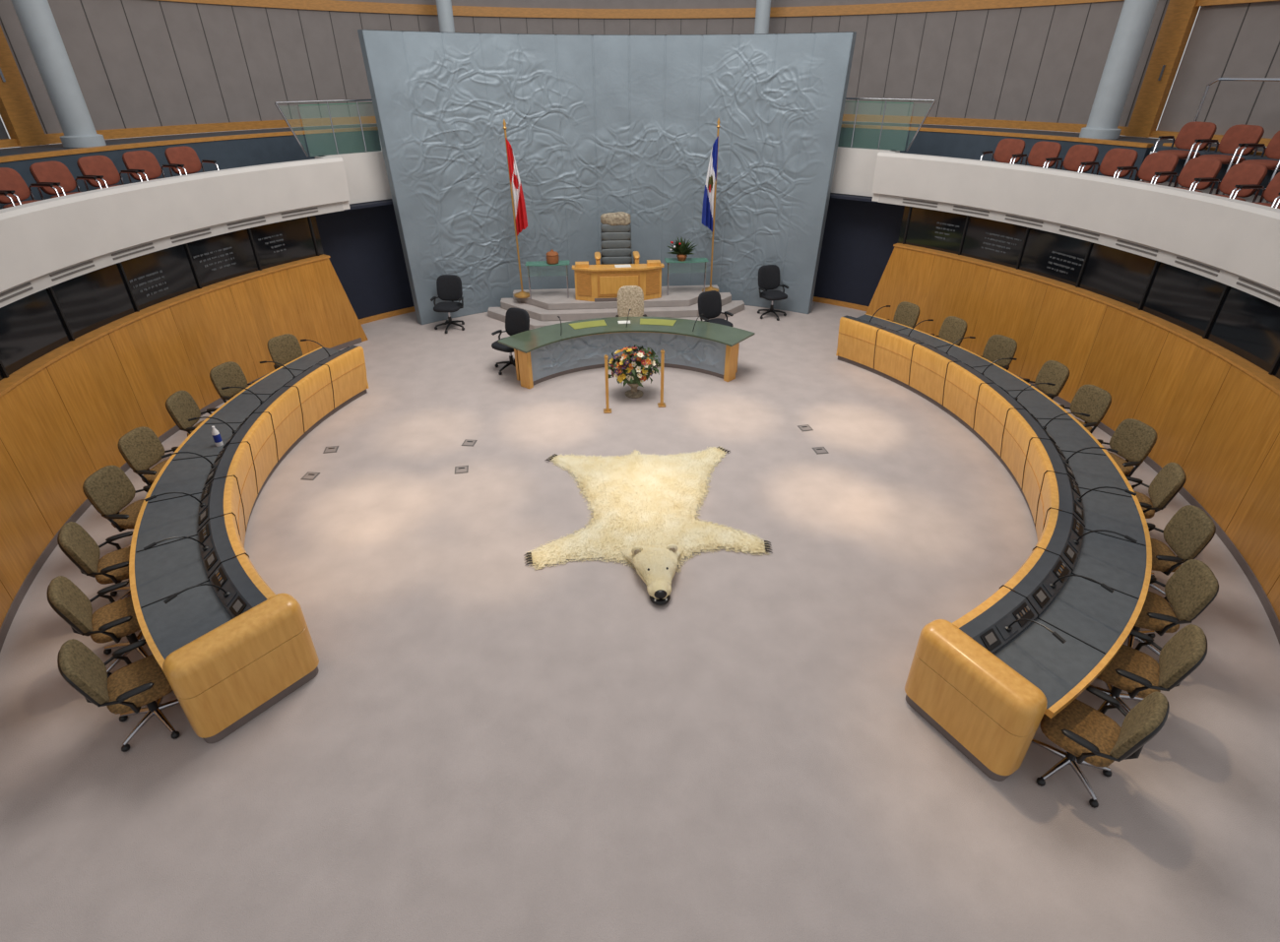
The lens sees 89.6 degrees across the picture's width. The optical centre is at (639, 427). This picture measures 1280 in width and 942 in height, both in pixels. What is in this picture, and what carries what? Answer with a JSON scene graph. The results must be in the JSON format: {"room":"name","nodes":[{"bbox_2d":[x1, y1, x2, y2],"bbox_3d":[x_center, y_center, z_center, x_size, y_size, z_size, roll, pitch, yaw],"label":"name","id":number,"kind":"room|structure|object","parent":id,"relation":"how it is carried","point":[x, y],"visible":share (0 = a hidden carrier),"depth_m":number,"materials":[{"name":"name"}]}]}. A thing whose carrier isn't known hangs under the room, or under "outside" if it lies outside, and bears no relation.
{"room":"assembly chamber","nodes":[
{"label":"assembly chamber","id":0,"kind":"room"},
{"bbox_2d":[0,254,368,652],"bbox_3d":[-6.537,-0.213,8.893,2.262,1.885,10.410,-2,29,-4],"label":"wall","id":1,"kind":"structure","parent":0,"point":[65,414],"depth_m":9.21,"materials":[{"name":"brown wood"}]},
{"bbox_2d":[0,215,323,381],"bbox_3d":[-6.633,-1.298,8.108,2.002,0.765,10.076,-2,29,-4],"label":"window","id":2,"kind":"structure","parent":1,"relation":"in","point":[32,326],"depth_m":9.65,"materials":[{"name":"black glass"}]},
{"bbox_2d":[0,150,391,308],"bbox_3d":[-6.377,-2.548,8.576,2.716,0.960,12.002,0,29,0],"label":"gallery parapet","id":3,"kind":"object","parent":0,"point":[44,244],"visible":0.98,"depth_m":9.72,"materials":[{"name":"white paint"}]},
{"bbox_2d":[274,98,372,156],"bbox_3d":[-5.875,-5.834,12.556,1.585,0.960,1.460,-2,29,-4],"label":"gallery balustrade","id":4,"kind":"object","parent":3,"relation":"on","point":[366,99],"depth_m":12.33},
{"bbox_2d":[315,198,415,324],"bbox_3d":[-5.811,-3.545,14.120,0.950,2.660,3.276,23,36,35],"label":"wall","id":5,"kind":"structure","parent":0,"point":[362,243],"depth_m":14.34,"materials":[{"name":"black paint"}]},
{"bbox_2d":[352,121,852,127],"bbox_3d":[-0.768,-7.533,16.022,12.213,0.080,3.210,-2,29,-4],"label":"concourse slab","id":6,"kind":"object","parent":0,"point":[843,122],"visible":0.03,"depth_m":15.33,"materials":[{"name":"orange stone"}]},
{"bbox_2d":[436,0,454,32],"bbox_3d":[-4.419,-9.280,14.693,0.440,4.255,0.440,-2,29,-4],"label":"column","id":7,"kind":"structure","parent":6,"relation":"on","point":[444,7],"depth_m":14.55,"materials":[{"name":"paint"}]},
{"bbox_2d":[754,0,770,33],"bbox_3d":[2.885,-9.578,15.231,0.440,4.255,0.440,-2,29,-4],"label":"column","id":8,"kind":"structure","parent":6,"relation":"on","point":[763,7],"depth_m":15.07,"materials":[{"name":"paint"}]},
{"bbox_2d":[357,29,856,324],"bbox_3d":[-0.553,-5.388,14.291,9.495,5.720,1.813,-2,29,-4],"label":"wall","id":9,"kind":"structure","parent":0,"point":[597,125],"depth_m":14.08,"materials":[{"name":"metal"}]},
{"bbox_2d":[0,301,1279,941],"bbox_3d":[0.014,0.371,9.786,22.600,0.001,22.600,-2,29,-4],"label":"floor","id":10,"kind":"structure","parent":0,"point":[483,745],"depth_m":5.68,"materials":[{"name":"carpet"}]},
{"bbox_2d":[57,521,132,600],"bbox_3d":[-5.488,1.415,6.816,0.717,1.045,0.656,-17,33,-27],"label":"chair","id":11,"kind":"object","parent":10,"relation":"on","point":[76,544],"visible":0.64,"depth_m":6.61,"materials":[{"name":"brown fabric"}]},
{"bbox_2d":[46,576,148,678],"bbox_3d":[-4.970,1.792,6.135,0.717,1.045,0.656,-20,35,-32],"label":"chair","id":12,"kind":"object","parent":10,"relation":"on","point":[115,620],"visible":0.73,"depth_m":5.98,"materials":[{"name":"brown fabric"}]},
{"bbox_2d":[82,465,151,548],"bbox_3d":[-5.904,0.982,7.600,0.717,1.045,0.656,1,29,2],"label":"chair","id":13,"kind":"object","parent":10,"relation":"on","point":[108,489],"visible":0.51,"depth_m":7.44,"materials":[{"name":"brown fabric"}]},
{"bbox_2d":[57,639,180,752],"bbox_3d":[-4.287,2.152,5.483,0.717,1.045,0.656,-21,35,-33],"label":"chair","id":14,"kind":"object","parent":10,"relation":"on","point":[137,684],"visible":0.88,"depth_m":5.37,"materials":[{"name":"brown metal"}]},
{"bbox_2d":[117,426,178,485],"bbox_3d":[-6.170,0.537,8.405,0.717,1.045,0.656,3,29,5],"label":"chair","id":15,"kind":"object","parent":10,"relation":"on","point":[141,448],"visible":0.5,"depth_m":8.26,"materials":[{"name":"brown fabric"}]},
{"bbox_2d":[165,390,218,437],"bbox_3d":[-6.302,-0.010,9.395,0.717,1.045,0.656,-2,29,-4],"label":"chair","id":16,"kind":"object","parent":10,"relation":"on","point":[180,406],"visible":0.45,"depth_m":9.20,"materials":[{"name":"brown fabric"}]},
{"bbox_2d":[209,361,255,403],"bbox_3d":[-6.254,-0.470,10.226,0.717,1.045,0.656,9,30,16],"label":"chair","id":17,"kind":"object","parent":10,"relation":"on","point":[226,374],"visible":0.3,"depth_m":10.13,"materials":[{"name":"brown fabric"}]},
{"bbox_2d":[128,339,368,743],"bbox_3d":[-4.913,0.510,8.341,2.074,1.155,7.507,-8,30,-14],"label":"curved desk","id":18,"kind":"object","parent":10,"relation":"on","point":[229,648],"visible":1,"depth_m":6.39,"materials":[{"name":"brown wood"}]},
{"bbox_2d":[211,426,223,447],"bbox_3d":[-5.515,0.113,8.400,0.086,0.280,0.086,-2,29,-4],"label":"water bottle","id":19,"kind":"object","parent":18,"relation":"on","point":[216,434],"visible":1,"depth_m":8.38,"materials":[{"name":"plastic"}]},
{"bbox_2d":[267,333,302,369],"bbox_3d":[-5.993,-1.032,11.243,0.717,1.045,0.656,20,35,32],"label":"chair","id":20,"kind":"object","parent":10,"relation":"on","point":[284,349],"visible":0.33,"depth_m":11.20,"materials":[{"name":"brown fabric"}]},
{"bbox_2d":[300,471,319,480],"bbox_3d":[-4.696,0.694,9.190,0.190,0.010,0.190,3,29,5],"label":"box","id":21,"kind":"object","parent":10,"relation":"on","point":[308,476],"visible":1,"depth_m":9.18,"materials":[{"name":"black plastic"}]},
{"bbox_2d":[322,446,338,453],"bbox_3d":[-4.708,0.340,9.830,0.190,0.010,0.190,-5,29,-10],"label":"box","id":22,"kind":"object","parent":10,"relation":"on","point":[333,449],"visible":1,"depth_m":9.83,"materials":[{"name":"black plastic"}]},
{"bbox_2d":[430,274,464,333],"bbox_3d":[-4.230,-2.713,14.208,0.695,1.118,0.762,2,29,3],"label":"chair","id":23,"kind":"object","parent":10,"relation":"on","point":[449,288],"visible":1,"depth_m":14.25,"materials":[{"name":"fabric"}]},
{"bbox_2d":[454,465,468,474],"bbox_3d":[-2.583,0.613,9.337,0.190,0.010,0.190,-6,29,-10],"label":"box","id":24,"kind":"object","parent":10,"relation":"on","point":[464,469],"visible":1,"depth_m":9.32,"materials":[{"name":"black plastic"}]},
{"bbox_2d":[461,439,477,447],"bbox_3d":[-2.647,0.242,10.009,0.190,0.010,0.190,3,29,5],"label":"box","id":25,"kind":"object","parent":10,"relation":"on","point":[467,442],"visible":1,"depth_m":9.99,"materials":[{"name":"black plastic"}]},
{"bbox_2d":[491,307,529,375],"bbox_3d":[-2.466,-1.627,12.245,0.695,1.118,0.762,17,33,28],"label":"chair","id":26,"kind":"object","parent":10,"relation":"on","point":[517,320],"visible":0.63,"depth_m":12.26,"materials":[{"name":"fabric"}]},
{"bbox_2d":[603,354,611,413],"bbox_3d":[-0.549,-0.722,10.687,0.130,1.040,0.130,-2,29,-4],"label":"post","id":27,"kind":"object","parent":10,"relation":"on","point":[607,410],"visible":1,"depth_m":10.69,"materials":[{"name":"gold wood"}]},
{"bbox_2d":[487,284,744,329],"bbox_3d":[-0.494,-2.765,14.941,6.100,0.500,1.600,-2,29,-4],"label":"dais","id":28,"kind":"object","parent":10,"relation":"on","point":[544,306],"visible":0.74,"depth_m":14.63,"materials":[{"name":"carpet"}]},
{"bbox_2d":[503,119,529,298],"bbox_3d":[-2.714,-4.672,14.051,0.399,3.700,0.398,20,35,32],"label":"flag","id":29,"kind":"object","parent":28,"relation":"on","point":[517,196],"visible":0.99,"depth_m":13.89,"materials":[{"name":"red fabric"}]},
{"bbox_2d":[524,259,570,299],"bbox_3d":[-2.062,-3.318,14.599,0.970,0.800,0.400,-2,29,-4],"label":"glass side table","id":30,"kind":"object","parent":28,"relation":"on","point":[539,263],"visible":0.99,"depth_m":14.46,"materials":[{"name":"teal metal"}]},
{"bbox_2d":[545,249,558,264],"bbox_3d":[-1.945,-3.790,14.315,0.280,0.300,0.280,-2,29,-4],"label":"woven basket","id":31,"kind":"object","parent":30,"relation":"on","point":[551,256],"visible":1,"depth_m":14.23,"materials":[{"name":"brown wicker"}]},
{"bbox_2d":[594,211,639,264],"bbox_3d":[-0.529,-3.958,14.758,1.030,1.767,0.698,-2,29,-4],"label":"chair","id":32,"kind":"object","parent":28,"relation":"on","point":[615,228],"visible":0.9,"depth_m":14.71,"materials":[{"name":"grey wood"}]},
{"bbox_2d":[572,259,664,302],"bbox_3d":[-0.483,-3.281,14.501,2.060,0.830,0.370,-2,29,-4],"label":"desk","id":33,"kind":"object","parent":28,"relation":"on","point":[593,283],"visible":0.91,"depth_m":14.38,"materials":[{"name":"brown wood"}]},
{"bbox_2d":[664,257,708,295],"bbox_3d":[1.057,-3.445,14.829,0.970,0.800,0.400,-2,29,-4],"label":"glass side table","id":34,"kind":"object","parent":28,"relation":"on","point":[668,260],"visible":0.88,"depth_m":14.68,"materials":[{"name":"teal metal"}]},
{"bbox_2d":[667,237,698,260],"bbox_3d":[0.937,-4.029,14.497,0.745,0.543,0.569,-2,29,-4],"label":"potted plant","id":35,"kind":"object","parent":34,"relation":"on","point":[680,249],"visible":1,"depth_m":14.44,"materials":[{"name":"green plant"}]},
{"bbox_2d":[702,118,720,291],"bbox_3d":[1.651,-4.845,14.364,0.440,3.700,0.395,-17,33,-27],"label":"flag","id":36,"kind":"object","parent":28,"relation":"on","point":[709,200],"visible":1,"depth_m":14.19,"materials":[{"name":"blue fabric"}]},
{"bbox_2d":[497,309,755,388],"bbox_3d":[-0.242,-1.571,12.178,4.722,1.084,1.672,-2,29,-4],"label":"desk","id":37,"kind":"object","parent":10,"relation":"on","point":[543,353],"visible":0.93,"depth_m":12.17,"materials":[{"name":"stone"}]},
{"bbox_2d":[615,285,646,317],"bbox_3d":[-0.177,-2.224,13.238,0.656,1.202,0.737,-2,29,-4],"label":"chair","id":38,"kind":"object","parent":10,"relation":"on","point":[631,297],"visible":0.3,"depth_m":13.28,"materials":[{"name":"beige fabric"}]},
{"bbox_2d":[607,344,660,398],"bbox_3d":[-0.099,-0.990,11.310,0.973,0.906,0.816,-2,29,-4],"label":"flower arrangement","id":39,"kind":"object","parent":10,"relation":"on","point":[633,369],"visible":1,"depth_m":11.08,"materials":[{"name":"plant"}]},
{"bbox_2d":[523,446,771,605],"bbox_3d":[0.039,1.003,8.300,3.065,0.332,3.378,-2,29,-4],"label":"rug","id":40,"kind":"object","parent":10,"relation":"on","point":[643,507],"visible":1,"depth_m":8.21,"materials":[{"name":"fur"}]},
{"bbox_2d":[657,349,665,407],"bbox_3d":[0.376,-0.827,10.878,0.130,1.040,0.130,-2,29,-4],"label":"post","id":41,"kind":"object","parent":10,"relation":"on","point":[662,404],"visible":1,"depth_m":10.86,"materials":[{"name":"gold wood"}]},
{"bbox_2d":[698,290,733,326],"bbox_3d":[1.556,-2.156,13.200,0.695,1.118,0.762,-16,33,-27],"label":"chair","id":42,"kind":"object","parent":10,"relation":"on","point":[709,302],"visible":0.56,"depth_m":13.22,"materials":[{"name":"fabric"}]},
{"bbox_2d":[757,264,788,320],"bbox_3d":[3.078,-3.117,14.939,0.695,1.118,0.762,-10,30,-17],"label":"chair","id":43,"kind":"object","parent":10,"relation":"on","point":[768,275],"visible":1,"depth_m":14.97,"materials":[{"name":"fabric"}]},
{"bbox_2d":[797,424,813,431],"bbox_3d":[2.671,0.011,10.427,0.190,0.010,0.190,-6,30,-11],"label":"box","id":44,"kind":"object","parent":10,"relation":"on","point":[806,427],"visible":1,"depth_m":10.43,"materials":[{"name":"black plastic"}]},
{"bbox_2d":[812,447,829,454],"bbox_3d":[2.741,0.352,9.808,0.190,0.010,0.190,-5,29,-9],"label":"box","id":45,"kind":"object","parent":10,"relation":"on","point":[818,450],"visible":1,"depth_m":9.80,"materials":[{"name":"black plastic"}]},
{"bbox_2d":[886,301,919,327],"bbox_3d":[5.094,-1.919,12.848,0.717,1.045,0.656,-16,33,-26],"label":"chair","id":46,"kind":"object","parent":10,"relation":"on","point":[907,313],"visible":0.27,"depth_m":12.79,"materials":[{"name":"brown fabric"}]},
{"bbox_2d":[929,316,967,346],"bbox_3d":[5.629,-1.508,12.104,0.717,1.045,0.656,-12,31,-20],"label":"chair","id":47,"kind":"object","parent":10,"relation":"on","point":[953,329],"visible":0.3,"depth_m":12.03,"materials":[{"name":"brown fabric"}]},
{"bbox_2d":[835,305,1151,781],"bbox_3d":[4.604,0.206,8.891,2.995,1.154,9.489,5,29,9],"label":"curved desk","id":48,"kind":"object","parent":10,"relation":"on","point":[986,679],"visible":1,"depth_m":6.24,"materials":[{"name":"brown wood"}]},
{"bbox_2d":[977,334,1017,370],"bbox_3d":[6.045,-1.027,11.233,0.717,1.045,0.656,-16,33,-26],"label":"chair","id":49,"kind":"object","parent":10,"relation":"on","point":[997,347],"visible":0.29,"depth_m":11.17,"materials":[{"name":"brown fabric"}]},
{"bbox_2d":[1023,360,1069,399],"bbox_3d":[6.287,-0.520,10.317,0.717,1.045,0.656,-4,29,-7],"label":"chair","id":50,"kind":"object","parent":10,"relation":"on","point":[1052,371],"visible":0.38,"depth_m":10.18,"materials":[{"name":"brown fabric"}]},
{"bbox_2d":[1059,384,1111,434],"bbox_3d":[6.349,-0.064,9.491,0.717,1.045,0.656,-8,30,-14],"label":"chair","id":51,"kind":"object","parent":10,"relation":"on","point":[1094,401],"visible":0.43,"depth_m":9.38,"materials":[{"name":"brown fabric"}]},
{"bbox_2d":[1031,685,1169,808],"bbox_3d":[3.531,2.376,5.079,0.656,1.045,0.717,-25,38,-38],"label":"chair","id":52,"kind":"object","parent":10,"relation":"on","point":[1088,736],"visible":0.97,"depth_m":5.00,"materials":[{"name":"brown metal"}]},
{"bbox_2d":[1096,418,1157,476],"bbox_3d":[6.254,0.441,8.578,0.717,1.045,0.656,-6,29,-10],"label":"chair","id":53,"kind":"object","parent":10,"relation":"on","point":[1133,439],"visible":0.48,"depth_m":8.45,"materials":[{"name":"brown fabric"}]},
{"bbox_2d":[1089,624,1207,713],"bbox_3d":[4.284,2.079,5.615,0.717,1.045,0.656,20,34,31],"label":"chair","id":54,"kind":"object","parent":10,"relation":"on","point":[1133,672],"visible":0.66,"depth_m":5.46,"materials":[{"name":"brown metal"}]},
{"bbox_2d":[1125,462,1186,518],"bbox_3d":[5.944,0.879,7.787,0.717,1.045,0.656,13,31,22],"label":"chair","id":55,"kind":"object","parent":10,"relation":"on","point":[1172,478],"visible":0.55,"depth_m":7.55,"materials":[{"name":"brown fabric"}]},
{"bbox_2d":[1127,559,1218,656],"bbox_3d":[4.926,1.732,6.243,0.717,1.045,0.656,9,30,16],"label":"chair","id":56,"kind":"object","parent":10,"relation":"on","point":[1193,586],"visible":0.58,"depth_m":6.05,"materials":[{"name":"brown fabric"}]},
{"bbox_2d":[1147,505,1215,602],"bbox_3d":[5.541,1.331,6.968,0.717,1.045,0.656,5,29,9],"label":"chair","id":57,"kind":"object","parent":10,"relation":"on","point":[1190,529],"visible":0.53,"depth_m":6.78,"materials":[{"name":"brown fabric"}]},
{"bbox_2d":[0,0,1279,148],"bbox_3d":[-0.182,-6.064,8.879,22.540,4.260,17.584,-2,29,-4],"label":"wall","id":58,"kind":"structure","parent":0,"point":[142,68],"depth_m":13.48,"materials":[{"name":"fabric"}]},
{"bbox_2d":[812,192,904,311],"bbox_3d":[4.806,-3.977,14.902,3.276,2.660,0.950,22,36,34],"label":"wall","id":59,"kind":"structure","parent":0,"point":[860,235],"depth_m":15.09,"materials":[{"name":"blue paint"}]},
{"bbox_2d":[830,146,1279,307],"bbox_3d":[6.255,-3.063,9.507,2.716,0.960,12.002,-5,29,-9],"label":"gallery parapet","id":60,"kind":"object","parent":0,"point":[1235,243],"visible":0.98,"depth_m":10.06,"materials":[{"name":"white paint"}]},
{"bbox_2d":[845,97,935,151],"bbox_3d":[4.912,-6.273,13.351,1.585,0.960,1.460,-2,29,-4],"label":"gallery balustrade","id":61,"kind":"object","parent":60,"relation":"on","point":[867,98],"depth_m":13.15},
{"bbox_2d":[865,243,1279,644],"bbox_3d":[6.555,-0.746,9.858,2.262,1.885,10.410,-2,29,-4],"label":"wall","id":62,"kind":"structure","parent":0,"point":[1214,414],"depth_m":9.39,"materials":[{"name":"brown wood"}]},
{"bbox_2d":[897,205,1279,379],"bbox_3d":[6.677,-1.840,9.088,2.002,0.765,10.076,-2,29,-4],"label":"window","id":63,"kind":"structure","parent":62,"relation":"in","point":[1247,325],"depth_m":10.03,"materials":[{"name":"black glass"}]},
{"bbox_2d":[1139,180,1279,205],"bbox_3d":[7.299,-3.021,9.410,4.355,0.500,14.088,-5,29,-9],"label":"floor","id":64,"kind":"structure","parent":0,"point":[1249,199],"depth_m":10.04,"materials":[{"name":"carpet"}]},
{"bbox_2d":[979,138,1024,165],"bbox_3d":[6.788,-4.905,12.152,0.600,0.946,0.621,-18,34,-30],"label":"seat","id":65,"kind":"object","parent":64,"relation":"on","point":[1005,152],"visible":0.66,"depth_m":12.11,"materials":[{"name":"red fabric"}]},
{"bbox_2d":[1013,140,1061,169],"bbox_3d":[7.130,-4.641,11.674,0.600,0.946,0.621,-15,33,-26],"label":"seat","id":66,"kind":"object","parent":64,"relation":"on","point":[1040,154],"visible":0.62,"depth_m":11.63,"materials":[{"name":"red fabric"}]},
{"bbox_2d":[837,122,1279,195],"bbox_3d":[8.323,-3.484,9.649,4.858,1.080,16.483,-6,29,-11],"label":"balcony","id":67,"kind":"object","parent":64,"relation":"on","point":[960,142],"visible":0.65,"depth_m":13.37,"materials":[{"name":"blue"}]},
{"bbox_2d":[1079,0,1158,139],"bbox_3d":[8.690,-7.349,11.199,0.640,4.255,0.640,-2,29,-4],"label":"column","id":68,"kind":"structure","parent":67,"relation":"on","point":[1136,17],"depth_m":11.53,"materials":[{"name":"paint"}]},
{"bbox_2d":[1193,77,1279,122],"bbox_3d":[9.694,-4.173,8.802,0.296,1.016,4.480,-4,29,-7],"label":"handrail","id":69,"kind":"object","parent":67,"relation":"on","point":[1219,79],"visible":0.89,"depth_m":10.26,"materials":[{"name":"silver metal"}]},
{"bbox_2d":[1045,144,1098,174],"bbox_3d":[7.428,-4.365,11.175,0.600,0.946,0.621,-13,31,-22],"label":"seat","id":70,"kind":"object","parent":64,"relation":"on","point":[1076,156],"visible":0.65,"depth_m":11.11,"materials":[{"name":"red fabric"}]},
{"bbox_2d":[1081,148,1138,180],"bbox_3d":[7.680,-4.078,10.656,0.600,0.946,0.621,-10,31,-18],"label":"seat","id":71,"kind":"object","parent":64,"relation":"on","point":[1114,160],"visible":0.64,"depth_m":10.59,"materials":[{"name":"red fabric"}]},
{"bbox_2d":[1116,152,1178,187],"bbox_3d":[7.885,-3.783,10.122,0.600,0.946,0.621,-8,30,-14],"label":"seat","id":72,"kind":"object","parent":64,"relation":"on","point":[1154,163],"visible":0.64,"depth_m":10.03,"materials":[{"name":"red fabric"}]},
{"bbox_2d":[1142,121,1216,187],"bbox_3d":[8.749,-4.417,10.442,0.600,0.946,0.621,-9,30,-16],"label":"seat","id":73,"kind":"object","parent":64,"relation":"on","point":[1189,136],"visible":0.77,"depth_m":10.34,"materials":[{"name":"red fabric"}]},
{"bbox_2d":[1153,157,1221,193],"bbox_3d":[8.041,-3.481,9.575,0.600,0.946,0.621,-6,29,-10],"label":"seat","id":74,"kind":"object","parent":64,"relation":"on","point":[1195,168],"visible":0.65,"depth_m":9.47,"materials":[{"name":"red fabric"}]},
{"bbox_2d":[1180,124,1264,194],"bbox_3d":[8.937,-4.104,9.876,0.600,0.946,0.621,-7,30,-12],"label":"seat","id":75,"kind":"object","parent":64,"relation":"on","point":[1236,137],"visible":0.77,"depth_m":9.76,"materials":[{"name":"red fabric"}]},
{"bbox_2d":[1192,162,1267,202],"bbox_3d":[8.148,-3.173,9.019,0.600,0.946,0.621,-4,29,-6],"label":"seat","id":76,"kind":"object","parent":64,"relation":"on","point":[1244,173],"visible":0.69,"depth_m":8.90,"materials":[{"name":"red fabric"}]},
{"bbox_2d":[1221,130,1279,202],"bbox_3d":[9.078,-3.785,9.298,0.600,0.946,0.621,-5,29,-9],"label":"seat","id":77,"kind":"object","parent":64,"relation":"on","point":[1272,151],"visible":0.8,"depth_m":9.33,"materials":[{"name":"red fabric"}]},
{"bbox_2d":[1232,172,1279,208],"bbox_3d":[8.205,-2.863,8.458,0.600,0.946,0.621,-1,29,-2],"label":"seat","id":78,"kind":"object","parent":64,"relation":"on","point":[1271,194],"visible":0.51,"depth_m":8.51,"materials":[{"name":"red fabric"}]},
{"bbox_3d":[-6.855,-2.284,8.491,4.537,0.100,13.633,-2,29,-4],"label":"floor","id":79,"kind":"structure","parent":0,"visible":0},
{"bbox_2d":[0,192,15,206],"bbox_3d":[-8.187,-2.612,8.004,0.600,0.946,0.621,0,29,-1],"label":"seat","id":80,"kind":"object","parent":79,"relation":"on","point":[1,193],"visible":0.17,"depth_m":8.16,"materials":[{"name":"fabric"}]},
{"bbox_2d":[0,167,60,208],"bbox_3d":[-8.168,-2.944,8.605,0.600,0.946,0.621,2,29,3],"label":"seat","id":81,"kind":"object","parent":79,"relation":"on","point":[12,182],"visible":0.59,"depth_m":8.57,"materials":[{"name":"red fabric"}]},
{"bbox_2d":[29,160,102,199],"bbox_3d":[-8.092,-3.274,9.202,0.600,0.946,0.621,4,29,8],"label":"seat","id":82,"kind":"object","parent":79,"relation":"on","point":[57,173],"visible":0.69,"depth_m":9.09,"materials":[{"name":"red fabric"}]},
{"bbox_2d":[76,155,142,191],"bbox_3d":[-7.958,-3.600,9.792,0.600,0.946,0.621,7,30,12],"label":"seat","id":83,"kind":"object","parent":79,"relation":"on","point":[102,167],"visible":0.66,"depth_m":9.70,"materials":[{"name":"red fabric"}]},
{"bbox_2d":[122,150,182,183],"bbox_3d":[-7.769,-3.920,10.370,0.600,0.946,0.621,9,30,16],"label":"seat","id":84,"kind":"object","parent":79,"relation":"on","point":[146,162],"visible":0.68,"depth_m":10.29,"materials":[{"name":"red fabric"}]},
{"bbox_2d":[0,125,382,209],"bbox_3d":[-8.452,-2.796,8.404,4.897,1.080,16.483,1,29,2],"label":"balcony","id":85,"kind":"object","parent":79,"relation":"on","point":[243,148],"visible":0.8,"depth_m":12.23,"materials":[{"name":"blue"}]},
{"bbox_2d":[10,0,106,147],"bbox_3d":[-9.372,-6.613,9.868,0.580,4.255,0.580,-2,29,-4],"label":"column","id":86,"kind":"structure","parent":85,"relation":"on","point":[35,18],"depth_m":10.26,"materials":[{"name":"paint"}]},
{"bbox_2d":[164,145,219,177],"bbox_3d":[-7.526,-4.231,10.932,0.600,0.946,0.621,12,31,20],"label":"seat","id":87,"kind":"object","parent":79,"relation":"on","point":[187,160],"visible":0.62,"depth_m":10.87,"materials":[{"name":"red fabric"}]}
]}

